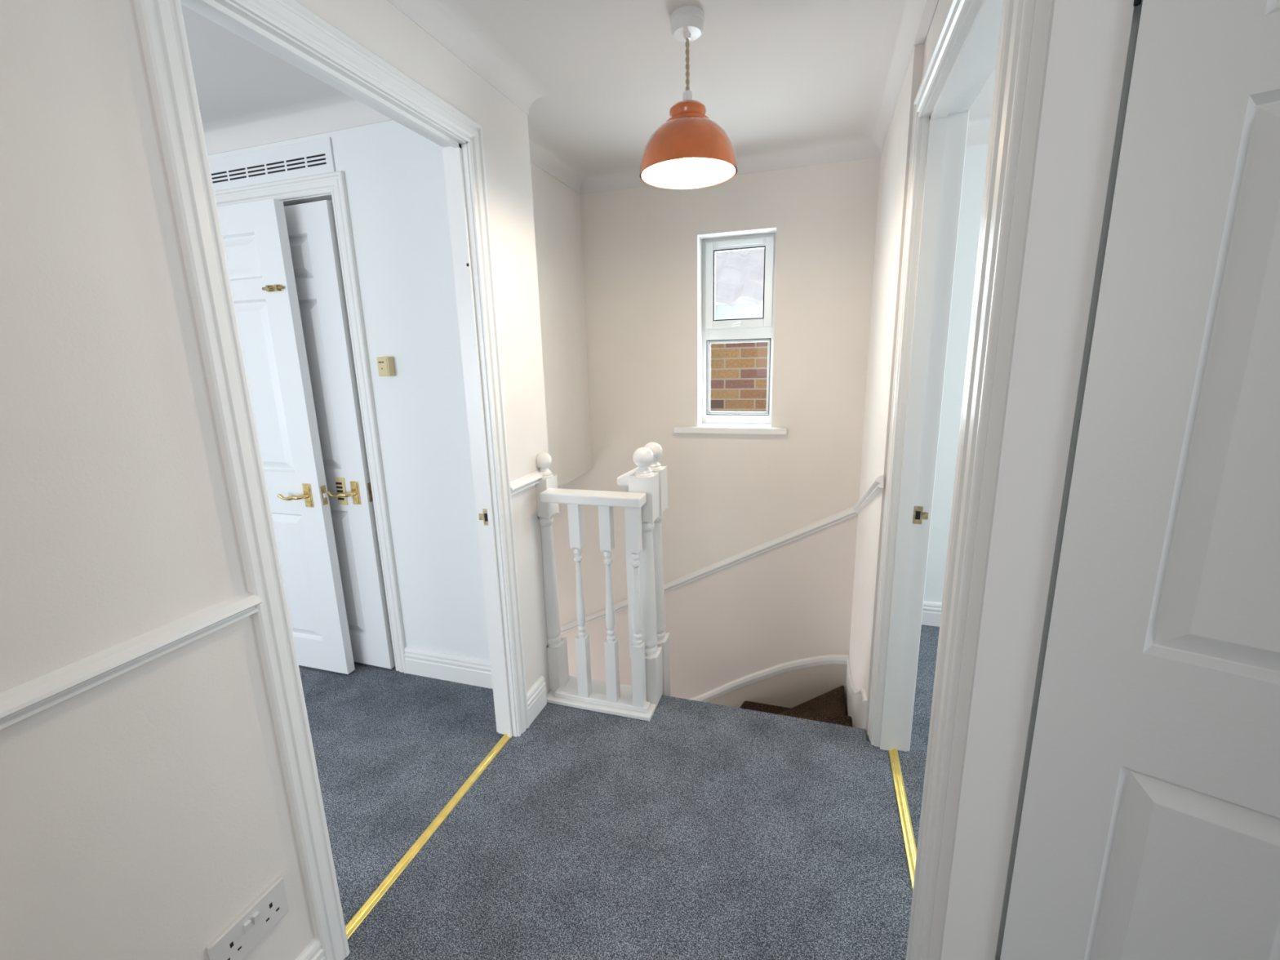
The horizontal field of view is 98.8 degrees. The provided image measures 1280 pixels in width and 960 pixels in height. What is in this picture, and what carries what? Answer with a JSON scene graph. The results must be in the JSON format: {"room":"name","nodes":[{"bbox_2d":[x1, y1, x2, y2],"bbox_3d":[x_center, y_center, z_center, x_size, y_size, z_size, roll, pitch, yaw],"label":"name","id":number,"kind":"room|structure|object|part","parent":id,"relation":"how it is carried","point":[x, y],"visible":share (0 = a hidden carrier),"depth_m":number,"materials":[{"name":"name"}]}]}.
{"room":"stair landing","nodes":[
{"label":"stair landing","id":0,"kind":"room"},
{"bbox_2d":[0,0,555,959],"bbox_3d":[-0.956,0.139,0.512,0.077,2.295,3.596,3,13,18],"label":"wall","id":1,"kind":"structure","parent":0,"point":[144,810],"depth_m":0.85,"materials":[{"name":"paint"}]},
{"bbox_2d":[0,591,262,729],"bbox_3d":[-1.092,0.485,-0.037,0.026,0.047,2.345,3,13,18],"label":"rail","id":2,"kind":"object","parent":1,"relation":"attached to","point":[19,703],"visible":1,"depth_m":0.84,"materials":[{"name":"white wood"}]},
{"bbox_2d":[206,876,289,959],"bbox_3d":[-0.760,0.878,1.074,0.017,0.085,0.148,3,13,18],"label":"double socket","id":3,"kind":"object","parent":1,"relation":"attached to","point":[251,926],"visible":1,"depth_m":1.07,"materials":[{"name":"white plastic"}]},
{"bbox_2d":[243,920,251,933],"bbox_3d":[-0.759,0.866,1.061,0.008,0.020,0.011,3,13,18],"label":"rocker switch","id":4,"kind":"object","parent":3,"relation":"attached to","point":[246,923],"depth_m":1.06,"materials":[{"name":"white plastic"}]},
{"bbox_2d":[252,911,260,924],"bbox_3d":[-0.753,0.862,1.078,0.008,0.020,0.011,3,13,18],"label":"rocker switch","id":5,"kind":"object","parent":3,"relation":"attached to","point":[255,914],"depth_m":1.08,"materials":[{"name":"white plastic"}]},
{"bbox_2d":[295,937,325,959],"bbox_3d":[-1.074,1.334,0.153,0.017,0.125,2.345,3,13,18],"label":"baseboard","id":6,"kind":"structure","parent":1,"relation":"attached to","point":[313,951],"depth_m":1.21,"materials":[{"name":"white wood"}]},
{"bbox_2d":[133,0,529,959],"bbox_3d":[-0.645,0.033,1.471,0.114,2.070,0.928,3,13,18],"label":"door frame","id":7,"kind":"structure","parent":1,"relation":"attached to","point":[286,29],"depth_m":1.15,"materials":[{"name":"white wood"}]},
{"bbox_3d":[-0.533,0.127,1.878,0.041,0.058,0.004,3,13,18],"label":"strike plate","id":8,"kind":"part","parent":7,"relation":"part of","materials":[{"name":"gold metal"}]},
{"bbox_2d":[510,469,551,495],"bbox_3d":[-0.408,0.005,2.042,0.026,0.047,0.297,3,13,18],"label":"rail","id":9,"kind":"object","parent":1,"relation":"attached to","point":[517,485],"visible":0.66,"depth_m":2.00,"materials":[{"name":"white wood"}]},
{"bbox_2d":[526,675,546,725],"bbox_3d":[-0.413,0.870,2.164,0.017,0.125,0.149,3,13,18],"label":"baseboard","id":10,"kind":"structure","parent":1,"relation":"attached to","point":[536,694],"depth_m":2.16,"materials":[{"name":"white wood"}]},
{"bbox_2d":[208,120,489,660],"bbox_3d":[-2.263,0.081,0.929,2.670,2.295,3.596,3,13,18],"label":"wall","id":11,"kind":"structure","parent":0,"point":[394,175],"depth_m":2.15,"materials":[{"name":"white paint"}]},
{"bbox_2d":[208,137,335,191],"bbox_3d":[-1.646,-1.238,2.206,1.041,0.118,0.009,3,13,18],"label":"air vent","id":12,"kind":"object","parent":11,"relation":"in","point":[315,157],"visible":0.56,"depth_m":2.13,"materials":[{"name":"white plastic"}]},
{"bbox_2d":[217,198,355,674],"bbox_3d":[-1.705,-0.101,2.365,0.770,1.976,0.097,2,13,17],"label":"door","id":13,"kind":"structure","parent":11,"relation":"in","point":[255,234],"depth_m":2.27,"materials":[{"name":"white wood"}]},
{"bbox_3d":[-1.456,0.070,2.297,0.121,0.028,0.049,2,13,17],"label":"lever handle","id":14,"kind":"part","parent":13,"relation":"part of","materials":[{"name":"gold metal"}]},
{"bbox_3d":[-1.400,0.065,2.309,0.040,0.101,0.009,2,13,17],"label":"handle plate","id":15,"kind":"part","parent":13,"relation":"part of","materials":[{"name":"gold metal"}]},
{"bbox_3d":[-1.332,0.064,2.313,0.002,0.082,0.023,3,13,18],"label":"latch plate","id":16,"kind":"part","parent":13,"relation":"part of","materials":[{"name":"gold metal"}]},
{"bbox_2d":[213,170,406,673],"bbox_3d":[-1.614,-0.175,2.501,1.152,2.080,0.139,3,13,18],"label":"door frame","id":17,"kind":"structure","parent":11,"relation":"attached to","point":[331,186],"depth_m":2.20,"materials":[{"name":"white wood"}]},
{"bbox_2d":[284,200,395,668],"bbox_3d":[-1.527,-0.115,2.409,0.764,1.976,0.097,3,13,19],"label":"door","id":18,"kind":"structure","parent":11,"relation":"in","point":[311,226],"depth_m":2.30,"materials":[{"name":"white wood"}]},
{"bbox_3d":[-1.291,0.049,2.370,0.049,0.121,0.004,3,13,19],"label":"slotted plate","id":19,"kind":"part","parent":18,"relation":"part of","materials":[{"name":"beige plastic"}]},
{"bbox_3d":[-1.274,0.060,2.334,0.121,0.028,0.049,3,13,19],"label":"lever handle","id":20,"kind":"part","parent":18,"relation":"part of","materials":[{"name":"gold metal"}]},
{"bbox_3d":[-1.218,0.056,2.344,0.040,0.101,0.009,3,13,19],"label":"handle plate","id":21,"kind":"part","parent":18,"relation":"part of","materials":[{"name":"gold metal"}]},
{"bbox_3d":[-1.153,0.052,2.346,0.002,0.082,0.023,3,13,19],"label":"latch plate","id":22,"kind":"part","parent":18,"relation":"part of","materials":[{"name":"gold metal"}]},
{"bbox_2d":[376,356,395,376],"bbox_3d":[-1.003,-0.448,2.163,0.053,0.074,0.036,3,13,18],"label":"thermostat","id":23,"kind":"object","parent":11,"relation":"attached to","point":[385,364],"visible":1,"depth_m":2.15,"materials":[{"name":"beige plastic"}]},
{"bbox_2d":[404,646,493,688],"bbox_3d":[-0.761,0.829,2.389,0.633,0.125,0.017,3,13,18],"label":"baseboard","id":24,"kind":"structure","parent":11,"relation":"attached to","point":[473,671],"depth_m":2.41,"materials":[{"name":"white wood"}]},
{"bbox_2d":[530,162,592,488],"bbox_3d":[-1.564,-0.106,3.107,2.391,2.911,0.952,3,13,18],"label":"wall","id":25,"kind":"structure","parent":0,"point":[556,206],"depth_m":2.77,"materials":[{"name":"paint"}]},
{"bbox_2d":[181,0,996,172],"bbox_3d":[-0.116,-1.111,0.497,6.918,0.110,4.891,3,13,18],"label":"ceiling","id":26,"kind":"structure","parent":0,"point":[769,73],"depth_m":1.79,"materials":[{"name":"white paint"}]},
{"bbox_2d":[202,93,391,155],"bbox_3d":[-2.244,-0.987,0.615,2.580,0.075,3.482,3,13,18],"label":"coving","id":27,"kind":"structure","parent":26,"relation":"attached to","point":[341,111],"depth_m":2.05,"materials":[{"name":"white paint"}]},
{"bbox_2d":[386,0,937,194],"bbox_3d":[-0.313,-1.025,0.558,1.506,0.075,4.572,3,13,18],"label":"coving","id":28,"kind":"structure","parent":26,"relation":"attached to","point":[446,21],"depth_m":1.85,"materials":[{"name":"white paint"}]},
{"bbox_2d":[640,5,737,189],"bbox_3d":[0.136,-1.094,1.567,0.285,0.402,0.285,3,13,18],"label":"pendant lamp","id":29,"kind":"object","parent":26,"relation":"hanging from","point":[690,150],"visible":1,"depth_m":1.52,"materials":[{"name":"orange plastic"}]},
{"bbox_3d":[0.139,-0.995,1.589,0.057,0.138,0.057,3,13,18],"label":"bulb","id":30,"kind":"part","parent":29,"relation":"part of","materials":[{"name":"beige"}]},
{"bbox_3d":[0.139,-0.987,1.591,0.285,0.183,0.285,3,13,18],"label":"lamp shade","id":31,"kind":"part","parent":29,"relation":"part of","materials":[{"name":"metal"}]},
{"bbox_2d":[965,116,991,146],"bbox_3d":[2.185,-1.222,1.149,2.714,0.075,1.866,3,13,18],"label":"coving","id":32,"kind":"structure","parent":26,"relation":"attached to","point":[979,129],"depth_m":2.30,"materials":[{"name":"white paint"}]},
{"bbox_2d":[298,624,939,959],"bbox_3d":[-0.059,1.286,1.010,6.644,0.206,4.576,3,13,18],"label":"floor","id":33,"kind":"structure","parent":0,"point":[696,830],"depth_m":1.64,"materials":[{"name":"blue carpet"}]},
{"bbox_2d":[345,733,510,938],"bbox_3d":[-0.615,1.041,1.694,0.030,0.005,0.788,3,13,18],"label":"threshold strip","id":34,"kind":"object","parent":33,"relation":"on","point":[362,913],"visible":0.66,"depth_m":1.60,"materials":[{"name":"gold metal"}]},
{"bbox_2d":[535,442,670,721],"bbox_3d":[-0.144,0.764,2.293,0.476,1.837,0.300,3,13,18],"label":"balustrade","id":35,"kind":"object","parent":33,"relation":"on","point":[644,497],"visible":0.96,"depth_m":2.13,"materials":[{"name":"white wood"}]},
{"bbox_3d":[-0.354,0.431,2.236,0.047,0.914,0.090,3,13,18],"label":"half newel post","id":36,"kind":"part","parent":35,"relation":"part of","materials":[{"name":"white wood"}]},
{"bbox_3d":[-0.176,0.066,2.025,0.395,0.038,0.082,3,13,18],"label":"handrail","id":37,"kind":"part","parent":35,"relation":"part of","materials":[{"name":"white wood"}]},
{"bbox_3d":[-0.151,0.883,2.263,0.456,0.040,0.182,3,13,18],"label":"rail","id":38,"kind":"part","parent":35,"relation":"part of","materials":[{"name":"white wood"}]},
{"bbox_3d":[-0.041,-0.018,2.177,0.094,0.080,0.055,3,13,18],"label":"stair handrail","id":39,"kind":"part","parent":35,"relation":"part of","materials":[{"name":"white wood"}]},
{"bbox_3d":[-0.037,0.384,2.264,0.027,0.764,0.027,3,13,18],"label":"plain post","id":40,"kind":"part","parent":35,"relation":"part of","materials":[{"name":"white wood"}]},
{"bbox_3d":[0.026,0.432,2.143,0.090,0.933,0.090,3,13,18],"label":"newel post","id":41,"kind":"part","parent":35,"relation":"part of","materials":[{"name":"white wood"}]},
{"bbox_3d":[0.073,0.798,2.343,0.090,1.737,0.090,3,13,18],"label":"newel post","id":42,"kind":"part","parent":35,"relation":"part of","materials":[{"name":"white wood"}]},
{"bbox_2d":[688,654,866,728],"bbox_3d":[0.085,1.730,2.989,1.948,2.173,0.953,3,13,18],"label":"staircase","id":43,"kind":"structure","parent":33,"relation":"attached to","point":[820,688],"depth_m":3.06,"materials":[{"name":"brown carpet"}]},
{"bbox_3d":[0.223,1.483,3.387,1.948,1.172,0.022,3,13,18],"label":"string moulding","id":44,"kind":"part","parent":43,"relation":"part of","materials":[{"name":"white wood"}]},
{"bbox_3d":[0.981,0.896,2.503,0.012,0.379,0.952,3,13,18],"label":"string moulding","id":45,"kind":"part","parent":43,"relation":"part of","materials":[{"name":"white wood"}]},
{"bbox_2d":[888,748,916,889],"bbox_3d":[0.769,1.034,1.562,0.030,0.005,0.801,3,13,18],"label":"threshold strip","id":46,"kind":"object","parent":33,"relation":"on","point":[904,811],"visible":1,"depth_m":1.66,"materials":[{"name":"gold metal"}]},
{"bbox_2d":[552,156,880,699],"bbox_3d":[-0.603,0.770,3.631,3.977,4.898,0.233,3,13,18],"label":"wall","id":47,"kind":"structure","parent":0,"point":[729,495],"depth_m":2.92,"materials":[{"name":"beige paint"}]},
{"bbox_2d":[560,506,857,634],"bbox_3d":[-0.697,1.060,3.590,3.871,2.066,0.026,3,13,18],"label":"rail","id":48,"kind":"object","parent":47,"relation":"attached to","point":[849,513],"depth_m":3.03,"materials":[{"name":"white wood"}]},
{"bbox_2d":[673,426,786,435],"bbox_3d":[0.489,-0.276,2.951,0.592,0.034,0.167,3,13,18],"label":"window sill","id":49,"kind":"structure","parent":47,"relation":"attached to","point":[684,429],"depth_m":2.87,"materials":[{"name":"white wood"}]},
{"bbox_2d":[697,226,777,426],"bbox_3d":[0.513,-0.774,2.886,0.392,0.964,0.191,3,13,18],"label":"window","id":50,"kind":"structure","parent":47,"relation":"in","point":[709,330],"depth_m":2.89,"materials":[{"name":"white plastic"}]},
{"bbox_3d":[0.506,-0.817,2.878,0.054,0.024,0.029,3,13,18],"label":"handle","id":51,"kind":"part","parent":50,"relation":"part of","materials":[{"name":"white plastic"}]},
{"bbox_3d":[0.521,-1.023,2.877,0.348,0.437,0.068,3,13,18],"label":"opening sash","id":52,"kind":"part","parent":50,"relation":"part of","materials":[{"name":"white plastic"}]},
{"bbox_2d":[717,239,763,247],"bbox_3d":[0.511,-1.208,2.795,0.227,0.019,0.011,3,13,18],"label":"vent","id":53,"kind":"object","parent":50,"relation":"attached to","point":[723,242],"depth_m":2.80,"materials":[{"name":"white plastic"}]},
{"bbox_2d":[848,0,951,741],"bbox_3d":[0.500,1.364,0.830,0.127,4.898,4.548,3,13,18],"label":"wall","id":54,"kind":"structure","parent":0,"point":[895,153],"depth_m":2.02,"materials":[{"name":"paint"}]},
{"bbox_2d":[853,474,884,513],"bbox_3d":[0.950,0.077,2.315,0.026,0.405,0.982,3,13,18],"label":"rail","id":55,"kind":"object","parent":54,"relation":"attached to","point":[877,486],"visible":1,"depth_m":2.07,"materials":[{"name":"white wood"}]},
{"bbox_2d":[867,0,1133,959],"bbox_3d":[0.591,0.114,0.898,0.140,2.099,1.888,3,13,18],"label":"door frame","id":56,"kind":"structure","parent":54,"relation":"attached to","point":[1063,64],"depth_m":0.87,"materials":[{"name":"white wood"}]},
{"bbox_3d":[0.891,0.112,1.739,0.041,0.058,0.004,3,13,18],"label":"strike plate","id":57,"kind":"part","parent":56,"relation":"part of","materials":[{"name":"gold metal"}]},
{"bbox_2d":[1000,0,1279,959],"bbox_3d":[0.932,0.216,0.612,0.770,1.982,0.040,8,16,38],"label":"door","id":58,"kind":"structure","parent":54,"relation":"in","point":[1149,827],"depth_m":0.73,"materials":[{"name":"white wood"}]},
{"bbox_2d":[923,0,1142,959],"bbox_3d":[1.898,0.132,0.211,2.804,2.295,4.781,3,13,18],"label":"wall","id":59,"kind":"structure","parent":0,"point":[975,156],"depth_m":2.39,"materials":[{"name":"white paint"}]},
{"bbox_2d":[921,600,942,626],"bbox_3d":[2.371,0.829,2.018,2.667,0.125,0.973,3,13,18],"label":"baseboard","id":60,"kind":"structure","parent":59,"relation":"attached to","point":[931,611],"depth_m":2.78,"materials":[{"name":"white wood"}]},
{"label":"outside","id":61,"kind":"structure","parent":0,"visible":0},
{"bbox_3d":[1.317,3.228,4.587,16.440,0.137,1.658,3,13,18],"label":"ground","id":62,"kind":"structure","parent":61,"visible":0},
{"bbox_2d":[710,248,768,411],"bbox_3d":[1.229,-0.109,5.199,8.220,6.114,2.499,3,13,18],"label":"window glass","id":63,"kind":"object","parent":62,"relation":"on","point":[738,371],"visible":0.02,"depth_m":4.07,"materials":[{"name":"clear glass"}]}
]}

